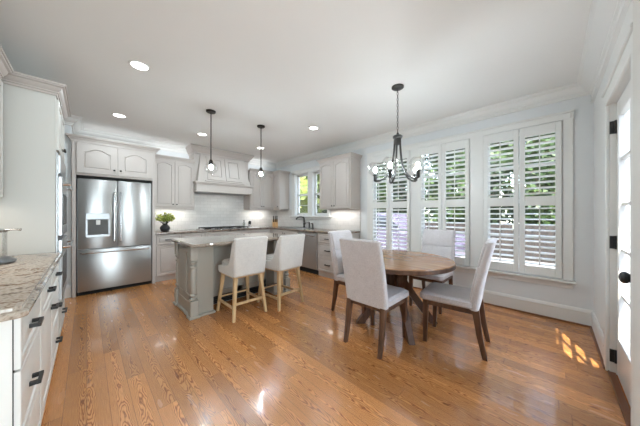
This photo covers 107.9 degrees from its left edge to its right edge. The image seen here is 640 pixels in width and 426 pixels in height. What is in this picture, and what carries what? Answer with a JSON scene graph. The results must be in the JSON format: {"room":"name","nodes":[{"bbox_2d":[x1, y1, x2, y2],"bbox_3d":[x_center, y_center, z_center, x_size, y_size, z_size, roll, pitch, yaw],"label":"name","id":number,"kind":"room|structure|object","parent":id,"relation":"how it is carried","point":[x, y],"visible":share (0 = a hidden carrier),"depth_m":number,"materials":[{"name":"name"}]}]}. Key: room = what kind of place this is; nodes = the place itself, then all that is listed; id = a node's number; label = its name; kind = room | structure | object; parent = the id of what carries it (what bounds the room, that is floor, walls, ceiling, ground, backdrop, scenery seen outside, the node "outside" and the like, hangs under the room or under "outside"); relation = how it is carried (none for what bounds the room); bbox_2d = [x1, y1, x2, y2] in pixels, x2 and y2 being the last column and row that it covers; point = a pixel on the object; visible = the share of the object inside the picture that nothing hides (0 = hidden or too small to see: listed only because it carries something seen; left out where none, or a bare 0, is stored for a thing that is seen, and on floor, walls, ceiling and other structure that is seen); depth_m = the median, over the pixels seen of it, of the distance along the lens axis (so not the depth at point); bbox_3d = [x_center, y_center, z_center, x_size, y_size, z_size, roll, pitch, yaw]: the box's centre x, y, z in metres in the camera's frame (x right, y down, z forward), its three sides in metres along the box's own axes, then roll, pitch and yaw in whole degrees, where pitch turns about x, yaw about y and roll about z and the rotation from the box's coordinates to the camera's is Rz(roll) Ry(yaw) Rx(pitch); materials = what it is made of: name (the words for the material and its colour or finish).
{"room":"eat-in kitchen","nodes":[
{"label":"eat-in kitchen","id":0,"kind":"room"},
{"bbox_2d":[63,125,72,294],"bbox_3d":[-4.239,-0.095,3.518,0.680,2.730,0.630,0,0,-45],"label":"wall","id":1,"kind":"structure","parent":0,"point":[68,144],"depth_m":3.52,"materials":[{"name":"paint"}]},
{"bbox_2d":[65,285,70,297],"bbox_3d":[-4.009,1.175,3.287,0.680,0.190,0.022,0,0,-45],"label":"baseboard","id":2,"kind":"structure","parent":1,"relation":"attached to","point":[68,287],"depth_m":3.50,"materials":[{"name":"white paint"}]},
{"bbox_2d":[156,150,276,170],"bbox_3d":[-3.101,-0.095,5.208,4.980,2.730,0.150,0,0,-45],"label":"wall","id":3,"kind":"structure","parent":0,"point":[161,152],"depth_m":5.17,"materials":[{"name":"paint"}]},
{"bbox_2d":[155,154,194,209],"bbox_3d":[-3.069,-0.618,4.854,0.755,1.065,0.375,0,0,-45],"label":"upper cabinet","id":4,"kind":"object","parent":3,"relation":"attached to","point":[174,176],"visible":0.94,"depth_m":4.74,"materials":[{"name":"beige paint"}]},
{"bbox_2d":[155,193,276,230],"bbox_3d":[-2.378,-0.155,5.818,3.095,1.050,0.008,0,0,-45],"label":"backsplash","id":5,"kind":"structure","parent":3,"relation":"attached to","point":[210,210],"depth_m":5.66,"materials":[{"name":"white tile"}]},
{"bbox_2d":[185,144,253,195],"bbox_3d":[-2.312,-0.955,5.501,1.460,1.000,0.530,0,0,-45],"label":"range hood","id":6,"kind":"object","parent":3,"relation":"attached to","point":[228,175],"visible":0.91,"depth_m":5.30,"materials":[{"name":"beige paint"}]},
{"bbox_2d":[244,168,272,209],"bbox_3d":[-1.635,-0.618,6.288,0.720,1.065,0.375,0,0,-45],"label":"upper cabinet","id":7,"kind":"object","parent":3,"relation":"attached to","point":[261,198],"visible":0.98,"depth_m":6.14,"materials":[{"name":"beige paint"}]},
{"bbox_2d":[0,0,591,162],"bbox_3d":[-0.431,-1.520,0.806,7.930,0.120,10.350,0,0,-45],"label":"ceiling","id":8,"kind":"structure","parent":0,"point":[287,67],"depth_m":2.22,"materials":[{"name":"paint"}]},
{"bbox_2d":[111,113,126,117],"bbox_3d":[-2.991,-1.457,3.472,0.180,0.006,0.180,0,0,-45],"label":"recessed light","id":9,"kind":"object","parent":8,"relation":"in","point":[113,114],"visible":1,"depth_m":3.46,"materials":[{"name":"white paint"}]},
{"bbox_2d":[128,60,150,71],"bbox_3d":[-1.784,-1.457,2.303,0.180,0.006,0.180,0,0,-45],"label":"recessed light","id":10,"kind":"object","parent":8,"relation":"in","point":[135,64],"visible":1,"depth_m":2.29,"materials":[{"name":"white paint"}]},
{"bbox_2d":[206,109,215,168],"bbox_3d":[-1.553,-1.011,3.319,0.176,0.898,0.176,0,0,-45],"label":"pendant light","id":11,"kind":"object","parent":8,"relation":"hanging from","point":[210,111],"visible":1,"depth_m":3.31,"materials":[{"name":"black metal"}]},
{"bbox_2d":[257,125,264,175],"bbox_3d":[-0.984,-1.011,3.888,0.176,0.898,0.176,0,0,-45],"label":"pendant light","id":12,"kind":"object","parent":8,"relation":"hanging from","point":[258,126],"visible":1,"depth_m":3.87,"materials":[{"name":"black metal"}]},
{"bbox_2d":[308,126,318,129],"bbox_3d":[-0.110,-1.457,3.978,0.180,0.006,0.180,0,0,-45],"label":"recessed light","id":13,"kind":"object","parent":8,"relation":"in","point":[310,127],"visible":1,"depth_m":3.95,"materials":[{"name":"white paint"}]},
{"bbox_2d":[373,83,420,183],"bbox_3d":[0.894,-0.916,2.707,0.652,1.088,0.628,0,0,0],"label":"chandelier","id":14,"kind":"object","parent":8,"relation":"hanging from","point":[397,138],"visible":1,"depth_m":2.65,"materials":[{"name":"grey metal"}]},
{"bbox_2d":[387,170,392,177],"bbox_3d":[0.748,-0.420,2.481,0.060,0.084,0.060,0,0,0],"label":"socket","id":15,"kind":"object","parent":14,"relation":"attached to","point":[389,171],"depth_m":2.46,"materials":[{"name":"grey metal"}]},
{"bbox_2d":[415,170,420,177],"bbox_3d":[1.041,-0.420,2.481,0.060,0.084,0.060,0,0,0],"label":"socket","id":16,"kind":"object","parent":14,"relation":"attached to","point":[417,171],"depth_m":2.46,"materials":[{"name":"grey metal"}]},
{"bbox_2d":[41,269,630,425],"bbox_3d":[-0.484,1.295,0.753,7.580,0.050,10.150,0,0,-45],"label":"floor","id":17,"kind":"structure","parent":0,"point":[129,356],"depth_m":1.90,"materials":[{"name":"brown wood"}]},
{"bbox_2d":[0,292,43,425],"bbox_3d":[-1.617,0.834,0.914,0.618,0.872,0.697,0,0,45],"label":"base cabinet","id":18,"kind":"object","parent":17,"relation":"on","point":[21,372],"visible":0.8,"depth_m":0.94,"materials":[{"name":"white paint"}]},
{"bbox_2d":[0,252,62,321],"bbox_3d":[-2.002,0.375,1.290,0.688,0.042,1.816,0,0,-45],"label":"countertop","id":19,"kind":"structure","parent":18,"relation":"on","point":[22,281],"depth_m":1.23,"materials":[{"name":"beige stone"}]},
{"bbox_2d":[0,228,21,264],"bbox_3d":[-2.302,0.222,1.630,0.223,0.264,0.223,0,0,13],"label":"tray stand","id":20,"kind":"object","parent":19,"relation":"on","point":[3,259],"visible":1,"depth_m":1.65,"materials":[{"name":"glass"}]},
{"bbox_2d":[0,71,70,336],"bbox_3d":[-2.924,0.043,2.231,0.950,2.455,0.711,0,0,45],"label":"tall cabinet","id":21,"kind":"object","parent":17,"relation":"on","point":[35,109],"visible":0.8,"depth_m":2.04,"materials":[{"name":"white paint"}]},
{"bbox_2d":[56,152,73,300],"bbox_3d":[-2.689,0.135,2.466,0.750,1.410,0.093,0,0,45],"label":"wall oven","id":22,"kind":"object","parent":21,"relation":"in","point":[61,185],"visible":0.98,"depth_m":2.22,"materials":[{"name":"silver metal"}]},
{"bbox_2d":[42,273,58,417],"bbox_3d":[-2.049,0.834,1.345,0.598,0.872,0.697,0,0,45],"label":"base cabinet","id":23,"kind":"object","parent":17,"relation":"on","point":[48,306],"visible":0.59,"depth_m":1.55,"materials":[{"name":"white paint"}]},
{"bbox_2d":[52,263,62,366],"bbox_3d":[-2.450,0.834,1.747,0.533,0.872,0.697,0,0,45],"label":"base cabinet","id":24,"kind":"object","parent":17,"relation":"on","point":[56,273],"visible":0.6,"depth_m":1.96,"materials":[{"name":"white paint"}]},
{"bbox_2d":[65,133,159,297],"bbox_3d":[-3.583,0.043,4.090,1.174,2.455,0.741,0,0,-45],"label":"tall cabinet","id":25,"kind":"object","parent":17,"relation":"on","point":[92,157],"visible":0.98,"depth_m":3.82,"materials":[{"name":"beige paint"}]},
{"bbox_2d":[77,178,150,295],"bbox_3d":[-3.576,0.364,4.083,0.935,1.812,0.718,0,0,-45],"label":"refrigerator","id":26,"kind":"object","parent":17,"relation":"on","point":[114,217],"visible":1,"depth_m":3.82,"materials":[{"name":"silver metal"}]},
{"bbox_2d":[155,232,203,281],"bbox_3d":[-2.930,0.834,4.779,0.844,0.872,0.674,0,0,-45],"label":"base cabinet","id":27,"kind":"object","parent":17,"relation":"on","point":[165,263],"visible":0.43,"depth_m":4.39,"materials":[{"name":"beige paint"}]},
{"bbox_2d":[204,230,249,236],"bbox_3d":[-2.260,0.834,5.449,1.048,0.872,0.674,0,0,-45],"label":"base cabinet","id":28,"kind":"object","parent":17,"relation":"on","point":[240,231],"visible":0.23,"depth_m":5.20,"materials":[{"name":"beige paint"}]},
{"bbox_2d":[173,240,290,320],"bbox_3d":[-1.273,0.834,3.557,1.520,0.872,0.760,0,0,-45],"label":"kitchen island","id":29,"kind":"object","parent":17,"relation":"on","point":[196,291],"visible":0.71,"depth_m":3.07,"materials":[{"name":"beige paint"}]},
{"bbox_2d":[171,233,284,247],"bbox_3d":[-1.229,0.376,3.513,1.560,0.040,0.915,0,0,-45],"label":"island countertop","id":30,"kind":"structure","parent":29,"relation":"on","point":[208,241],"depth_m":3.19,"materials":[{"name":"stone"}]},
{"bbox_2d":[213,284,265,303],"bbox_3d":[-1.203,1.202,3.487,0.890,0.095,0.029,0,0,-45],"label":"stool legs","id":31,"kind":"object","parent":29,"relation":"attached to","point":[253,289],"depth_m":3.48,"materials":[{"name":"beige wood"}]},
{"bbox_2d":[216,236,267,322],"bbox_3d":[-1.007,0.780,3.022,0.458,0.980,0.539,0,0,-45],"label":"bar stool","id":32,"kind":"object","parent":17,"relation":"on","point":[247,258],"visible":1,"depth_m":2.86,"materials":[{"name":"white fabric"}]},
{"bbox_2d":[222,258,229,264],"bbox_3d":[-1.043,0.657,3.058,0.348,0.105,0.430,0,0,-45],"label":"seat cushion","id":33,"kind":"object","parent":32,"relation":"on","point":[226,261],"depth_m":3.00,"materials":[{"name":"white fabric"}]},
{"bbox_2d":[250,229,269,233],"bbox_3d":[-1.687,0.834,6.022,0.568,0.872,0.674,0,0,-45],"label":"base cabinet","id":34,"kind":"object","parent":17,"relation":"on","point":[258,230],"visible":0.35,"depth_m":5.82,"materials":[{"name":"beige paint"}]},
{"bbox_2d":[257,234,304,311],"bbox_3d":[-0.554,0.780,3.335,0.539,0.980,0.458,0,0,41],"label":"bar stool","id":35,"kind":"object","parent":17,"relation":"on","point":[288,254],"visible":0.88,"depth_m":3.15,"materials":[{"name":"white fabric"}]},
{"bbox_2d":[266,253,273,259],"bbox_3d":[-0.592,0.657,3.368,0.430,0.105,0.348,0,0,41],"label":"seat cushion","id":36,"kind":"object","parent":35,"relation":"on","point":[269,256],"depth_m":3.28,"materials":[{"name":"white fabric"}]},
{"bbox_2d":[270,229,299,268],"bbox_3d":[-0.683,0.834,5.822,1.138,0.872,0.668,0,0,45],"label":"base cabinet","id":37,"kind":"object","parent":17,"relation":"on","point":[286,232],"visible":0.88,"depth_m":5.57,"materials":[{"name":"beige paint"}]},
{"bbox_2d":[155,226,359,234],"bbox_3d":[-1.321,0.376,4.753,3.087,0.039,2.990,0,0,-45],"label":"countertop","id":38,"kind":"structure","parent":37,"relation":"on","point":[306,229],"depth_m":4.99,"materials":[{"name":"brown stone"}]},
{"bbox_2d":[155,212,174,231],"bbox_3d":[-3.061,0.163,4.620,0.343,0.386,0.339,0,0,-8],"label":"potted plant","id":39,"kind":"object","parent":38,"relation":"on","point":[164,228],"visible":1,"depth_m":4.55,"materials":[{"name":"green plant"}]},
{"bbox_2d":[198,226,247,229],"bbox_3d":[-2.244,0.332,5.433,1.040,0.048,0.502,0,0,-45],"label":"gas cooktop","id":40,"kind":"object","parent":38,"relation":"in","point":[219,227],"visible":0.99,"depth_m":5.31,"materials":[{"name":"silver metal"}]},
{"bbox_2d":[272,216,277,226],"bbox_3d":[-1.226,0.209,6.379,0.143,0.292,0.264,0,0,-10],"label":"knife block","id":41,"kind":"object","parent":38,"relation":"on","point":[275,221],"visible":1,"depth_m":6.28,"materials":[{"name":"brown wood"}]},
{"bbox_2d":[279,227,304,228],"bbox_3d":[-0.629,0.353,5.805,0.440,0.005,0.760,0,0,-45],"label":"sink","id":42,"kind":"object","parent":38,"relation":"in","point":[279,227],"visible":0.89,"depth_m":5.84,"materials":[{"name":"silver metal"}]},
{"bbox_2d":[296,216,305,226],"bbox_3d":[-0.483,0.213,5.920,0.271,0.286,0.117,0,0,-8],"label":"faucet","id":43,"kind":"object","parent":38,"relation":"on","point":[304,223],"visible":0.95,"depth_m":5.94,"materials":[{"name":"black metal"}]},
{"bbox_2d":[298,231,318,274],"bbox_3d":[-0.067,0.838,5.201,0.598,0.865,0.675,0,0,45],"label":"dishwasher","id":44,"kind":"object","parent":17,"relation":"on","point":[310,251],"visible":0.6,"depth_m":4.91,"materials":[{"name":"silver metal"}]},
{"bbox_2d":[318,233,359,278],"bbox_3d":[0.365,0.834,4.770,0.608,0.872,0.674,0,0,45],"label":"base cabinet","id":45,"kind":"object","parent":17,"relation":"on","point":[325,267],"visible":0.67,"depth_m":4.64,"materials":[{"name":"beige paint"}]},
{"bbox_2d":[328,230,379,323],"bbox_3d":[0.464,0.754,3.029,0.456,1.032,0.612,0,0,-45],"label":"dining chair","id":46,"kind":"object","parent":17,"relation":"on","point":[334,236],"visible":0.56,"depth_m":3.02,"materials":[{"name":"grey fabric"}]},
{"bbox_2d":[339,238,408,359],"bbox_3d":[0.552,0.754,2.341,0.456,1.032,0.612,0,0,45],"label":"dining chair","id":47,"kind":"object","parent":17,"relation":"on","point":[367,286],"visible":1,"depth_m":2.16,"materials":[{"name":"grey fabric"}]},
{"bbox_2d":[356,250,455,344],"bbox_3d":[0.891,0.892,2.715,1.200,0.756,1.200,0,0,-45],"label":"dining table","id":48,"kind":"object","parent":17,"relation":"on","point":[399,264],"visible":0.62,"depth_m":2.50,"materials":[{"name":"brown wood"}]},
{"bbox_2d":[409,229,455,313],"bbox_3d":[1.573,0.754,3.270,0.456,1.032,0.612,0,0,45],"label":"dining chair","id":49,"kind":"object","parent":17,"relation":"on","point":[439,242],"visible":0.62,"depth_m":3.31,"materials":[{"name":"grey fabric"}]},
{"bbox_2d":[422,230,453,258],"bbox_3d":[1.707,0.515,3.404,0.416,0.510,0.148,0,0,45],"label":"cushion","id":50,"kind":"object","parent":49,"relation":"on","point":[437,242],"depth_m":3.38,"materials":[{"name":"grey fabric"}]},
{"bbox_2d":[420,238,496,360],"bbox_3d":[1.371,0.754,2.313,0.612,1.032,0.456,0,0,39],"label":"dining chair","id":51,"kind":"object","parent":17,"relation":"on","point":[452,297],"visible":1,"depth_m":2.15,"materials":[{"name":"grey fabric"}]},
{"bbox_2d":[469,240,488,299],"bbox_3d":[1.518,0.515,2.193,0.148,0.510,0.416,0,0,39],"label":"cushion","id":52,"kind":"object","parent":51,"relation":"on","point":[476,292],"depth_m":2.02,"materials":[{"name":"grey fabric"}]},
{"bbox_2d":[277,95,593,310],"bbox_3d":[0.919,-0.095,4.815,0.150,2.730,6.390,0,0,-45],"label":"wall","id":53,"kind":"structure","parent":0,"point":[581,295],"depth_m":2.70,"materials":[{"name":"paint"}]},
{"bbox_2d":[273,170,289,209],"bbox_3d":[-1.071,-0.618,6.420,0.345,1.065,0.375,0,0,45],"label":"upper cabinet","id":54,"kind":"object","parent":53,"relation":"attached to","point":[280,178],"visible":1,"depth_m":6.33,"materials":[{"name":"beige paint"}]},
{"bbox_2d":[289,166,330,219],"bbox_3d":[-0.290,-0.500,5.876,0.060,1.300,1.520,0,0,-45],"label":"trim","id":55,"kind":"structure","parent":53,"relation":"attached to","point":[316,168],"depth_m":6.06,"materials":[{"name":"white paint"}]},
{"bbox_2d":[295,170,326,215],"bbox_3d":[-0.195,-0.490,5.921,0.162,1.120,1.210,0,0,-45],"label":"window","id":56,"kind":"structure","parent":53,"relation":"in","point":[312,194],"depth_m":5.88,"materials":[{"name":"white paint"}]},
{"bbox_2d":[277,208,360,230],"bbox_3d":[-0.226,0.130,5.849,0.008,0.480,2.992,0,0,-45],"label":"backsplash","id":57,"kind":"structure","parent":53,"relation":"attached to","point":[341,219],"depth_m":5.31,"materials":[{"name":"white tile"}]},
{"bbox_2d":[64,82,589,168],"bbox_3d":[-0.831,-1.395,3.044,4.830,0.130,6.120,0,0,-45],"label":"trim","id":58,"kind":"structure","parent":53,"relation":"attached to","point":[574,90],"depth_m":3.75,"materials":[{"name":"white paint"}]},
{"bbox_2d":[316,152,362,209],"bbox_3d":[0.389,-0.637,4.960,0.975,1.095,0.375,0,0,45],"label":"upper cabinet","id":59,"kind":"object","parent":53,"relation":"attached to","point":[339,174],"visible":1,"depth_m":4.74,"materials":[{"name":"beige paint"}]},
{"bbox_2d":[373,150,410,250],"bbox_3d":[1.352,-0.163,4.382,0.150,1.885,0.805,0,0,-45],"label":"window","id":60,"kind":"structure","parent":53,"relation":"in","point":[375,215],"depth_m":4.38,"materials":[{"name":"white paint"}]},
{"bbox_2d":[370,155,388,249],"bbox_3d":[1.141,-0.163,4.457,0.389,1.855,0.083,0,0,42],"label":"plantation shutter","id":61,"kind":"object","parent":60,"relation":"attached to","point":[385,158],"visible":0.84,"depth_m":4.43,"materials":[{"name":"white paint"}]},
{"bbox_2d":[389,151,409,250],"bbox_3d":[1.423,-0.163,4.175,0.394,1.855,0.083,0,0,42],"label":"plantation shutter","id":62,"kind":"object","parent":60,"relation":"attached to","point":[401,204],"visible":0.87,"depth_m":4.14,"materials":[{"name":"white paint"}]},
{"bbox_2d":[419,139,469,265],"bbox_3d":[1.994,-0.163,3.741,0.150,1.885,0.760,0,0,-45],"label":"window","id":63,"kind":"structure","parent":53,"relation":"in","point":[423,163],"depth_m":3.70,"materials":[{"name":"white paint"}]},
{"bbox_2d":[418,144,441,251],"bbox_3d":[1.788,-0.163,3.805,0.075,1.855,0.371,0,0,-45],"label":"plantation shutter","id":64,"kind":"object","parent":63,"relation":"attached to","point":[428,204],"visible":0.75,"depth_m":3.78,"materials":[{"name":"white paint"}]},
{"bbox_2d":[442,139,469,265],"bbox_3d":[2.058,-0.163,3.540,0.371,1.855,0.083,0,0,42],"label":"plantation shutter","id":65,"kind":"object","parent":63,"relation":"attached to","point":[461,144],"visible":0.86,"depth_m":3.50,"materials":[{"name":"white paint"}]},
{"bbox_2d":[366,110,574,280],"bbox_3d":[1.931,-0.207,3.675,0.032,1.975,2.815,0,0,-45],"label":"trim","id":66,"kind":"structure","parent":53,"relation":"attached to","point":[476,137],"depth_m":3.32,"materials":[{"name":"white paint"}]},
{"bbox_2d":[407,276,592,327],"bbox_3d":[1.906,1.175,3.702,0.029,0.190,3.180,0,0,-45],"label":"baseboard","id":67,"kind":"structure","parent":53,"relation":"attached to","point":[569,314],"depth_m":2.91,"materials":[{"name":"white paint"}]},
{"bbox_2d":[454,265,576,288],"bbox_3d":[1.918,0.827,3.658,0.075,0.097,2.840,0,0,-45],"label":"trim","id":68,"kind":"structure","parent":53,"relation":"attached to","point":[568,284],"depth_m":2.97,"materials":[{"name":"white paint"}]},
{"bbox_2d":[486,120,562,278],"bbox_3d":[2.650,-0.163,3.085,0.150,1.885,0.785,0,0,-45],"label":"window","id":69,"kind":"structure","parent":53,"relation":"in","point":[489,168],"depth_m":3.09,"materials":[{"name":"white paint"}]},
{"bbox_2d":[483,129,518,271],"bbox_3d":[2.441,-0.163,3.157,0.385,1.855,0.083,0,0,42],"label":"plantation shutter","id":70,"kind":"object","parent":69,"relation":"attached to","point":[513,201],"visible":0.91,"depth_m":3.12,"materials":[{"name":"white paint"}]},
{"bbox_2d":[520,121,562,277],"bbox_3d":[2.719,-0.163,2.879,0.383,1.855,0.083,0,0,42],"label":"plantation shutter","id":71,"kind":"object","parent":69,"relation":"attached to","point":[555,127],"visible":1,"depth_m":2.86,"materials":[{"name":"white paint"}]},
{"bbox_2d":[594,0,632,333],"bbox_3d":[2.065,-0.095,1.527,2.880,2.730,0.120,0,0,-45],"label":"wall","id":72,"kind":"structure","parent":0,"point":[599,102],"depth_m":2.22,"materials":[{"name":"white paint"}]},
{"bbox_2d":[577,0,630,102],"bbox_3d":[2.072,-1.345,1.712,2.608,0.230,0.130,0,0,-45],"label":"trim","id":73,"kind":"structure","parent":72,"relation":"attached to","point":[606,17],"depth_m":1.82,"materials":[{"name":"white paint"}]},
{"bbox_2d":[590,311,630,425],"bbox_3d":[2.119,1.175,1.666,2.608,0.190,0.059,0,0,-45],"label":"baseboard","id":74,"kind":"structure","parent":72,"relation":"attached to","point":[596,330],"depth_m":1.81,"materials":[{"name":"white paint"}]},
{"bbox_2d":[601,22,632,425],"bbox_3d":[2.040,0.138,1.542,1.065,2.265,0.135,0,0,-45],"label":"trim","id":75,"kind":"structure","parent":72,"relation":"attached to","point":[621,73],"depth_m":1.84,"materials":[{"name":"white paint"}]},
{"bbox_2d":[609,79,630,406],"bbox_3d":[2.027,0.193,1.558,0.830,2.130,0.126,0,0,-45],"label":"door","id":76,"kind":"structure","parent":72,"relation":"in","point":[621,356],"depth_m":1.74,"materials":[{"name":"white paint"}]},
{"bbox_2d":[633,0,639,425],"bbox_3d":[1.100,-0.095,0.634,0.292,2.730,0.260,0,0,-45],"label":"trim opening","id":77,"kind":"structure","parent":72,"relation":"attached to","point":[636,3],"depth_m":0.79,"materials":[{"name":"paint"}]},
{"bbox_3d":[-2.818,-0.095,0.612,1.420,2.730,5.730,0,0,-45],"label":"wall","id":78,"kind":"structure","parent":0,"visible":0},
{"bbox_2d":[0,45,13,196],"bbox_3d":[-2.065,-0.650,1.163,1.765,1.070,0.416,0,0,45],"label":"upper cabinet","id":79,"kind":"object","parent":78,"relation":"attached to","point":[5,66],"visible":1,"depth_m":1.85,"materials":[{"name":"white paint"}]},
{"label":"outside","id":80,"kind":"structure","parent":0,"visible":0},
{"bbox_2d":[461,256,554,267],"bbox_3d":[2.581,1.462,7.884,4.400,0.015,14.500,0,0,-45],"label":"driveway","id":81,"kind":"structure","parent":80,"point":[461,256],"depth_m":6.92,"materials":[{"name":"concrete"}]},
{"bbox_2d":[300,174,322,212],"bbox_3d":[-1.138,-1.438,11.346,3.734,5.825,3.791,0,0,-45],"label":"tree","id":82,"kind":"object","parent":81,"relation":"on","point":[303,180],"visible":0.1,"depth_m":10.20,"materials":[{"name":"green plant"}]},
{"bbox_2d":[377,212,464,256],"bbox_3d":[2.379,0.705,8.015,4.530,1.500,1.824,0,0,45],"label":"parked car","id":83,"kind":"object","parent":81,"relation":"on","point":[380,215],"visible":0.02,"depth_m":6.98,"materials":[{"name":"paint"}]},
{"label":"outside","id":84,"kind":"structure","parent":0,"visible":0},
{"bbox_3d":[5.692,1.520,13.470,24.900,0.100,29.000,0,0,-45],"label":"ground","id":85,"kind":"structure","parent":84,"visible":0},
{"bbox_2d":[377,174,385,211],"bbox_3d":[3.013,-0.352,12.333,1.720,3.669,1.657,0,0,-45],"label":"shrub","id":86,"kind":"object","parent":85,"relation":"on","point":[383,187],"visible":0.09,"depth_m":11.97,"materials":[{"name":"green plant"}]},
{"bbox_2d":[393,158,406,212],"bbox_3d":[4.212,-0.656,11.299,1.717,4.258,1.662,0,0,-45],"label":"shrub","id":87,"kind":"object","parent":85,"relation":"on","point":[400,174],"visible":0.15,"depth_m":11.07,"materials":[{"name":"green plant"}]},
{"bbox_2d":[377,155,430,212],"bbox_3d":[4.818,-2.214,15.689,4.341,7.375,4.948,0,0,-45],"label":"tree","id":88,"kind":"object","parent":85,"relation":"on","point":[425,155],"visible":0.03,"depth_m":14.37,"materials":[{"name":"green plant"}]},
{"bbox_2d":[425,157,463,221],"bbox_3d":[5.208,-0.517,9.995,1.668,4.005,1.651,0,0,-45],"label":"shrub","id":89,"kind":"object","parent":85,"relation":"on","point":[450,168],"visible":0.31,"depth_m":9.73,"materials":[{"name":"green plant"}]},
{"bbox_2d":[425,148,463,196],"bbox_3d":[9.801,-3.220,16.749,4.428,9.386,4.903,0,0,-45],"label":"tree","id":90,"kind":"object","parent":85,"relation":"on","point":[459,153],"visible":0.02,"depth_m":16.46,"materials":[{"name":"green plant"}]},
{"bbox_2d":[463,158,512,222],"bbox_3d":[6.468,-0.351,9.019,1.643,3.762,1.677,0,0,-45],"label":"shrub","id":91,"kind":"object","parent":85,"relation":"on","point":[503,171],"visible":0.14,"depth_m":8.54,"materials":[{"name":"green plant"}]},
{"bbox_2d":[435,136,541,221],"bbox_3d":[8.408,-2.325,11.912,4.198,7.598,5.106,0,0,-45],"label":"tree","id":92,"kind":"object","parent":85,"relation":"on","point":[526,142],"visible":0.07,"depth_m":10.93,"materials":[{"name":"green plant"}]},
{"bbox_2d":[425,223,554,263],"bbox_3d":[6.018,0.900,7.750,0.070,1.140,10.850,0,0,-45],"label":"fence","id":93,"kind":"object","parent":85,"relation":"on","point":[426,224],"visible":0.07,"depth_m":7.26,"materials":[{"name":"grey wood"}]},
{"bbox_2d":[507,135,554,223],"bbox_3d":[13.694,-3.251,13.286,4.357,9.447,5.682,0,0,-45],"label":"tree","id":94,"kind":"object","parent":85,"relation":"on","point":[511,221],"visible":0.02,"depth_m":13.21,"materials":[{"name":"green plant"}]},
{"bbox_2d":[512,133,554,256],"bbox_3d":[7.381,-0.671,7.674,1.664,4.315,1.663,0,0,-45],"label":"shrub","id":95,"kind":"object","parent":85,"relation":"on","point":[546,139],"visible":0.24,"depth_m":7.49,"materials":[{"name":"green plant"}]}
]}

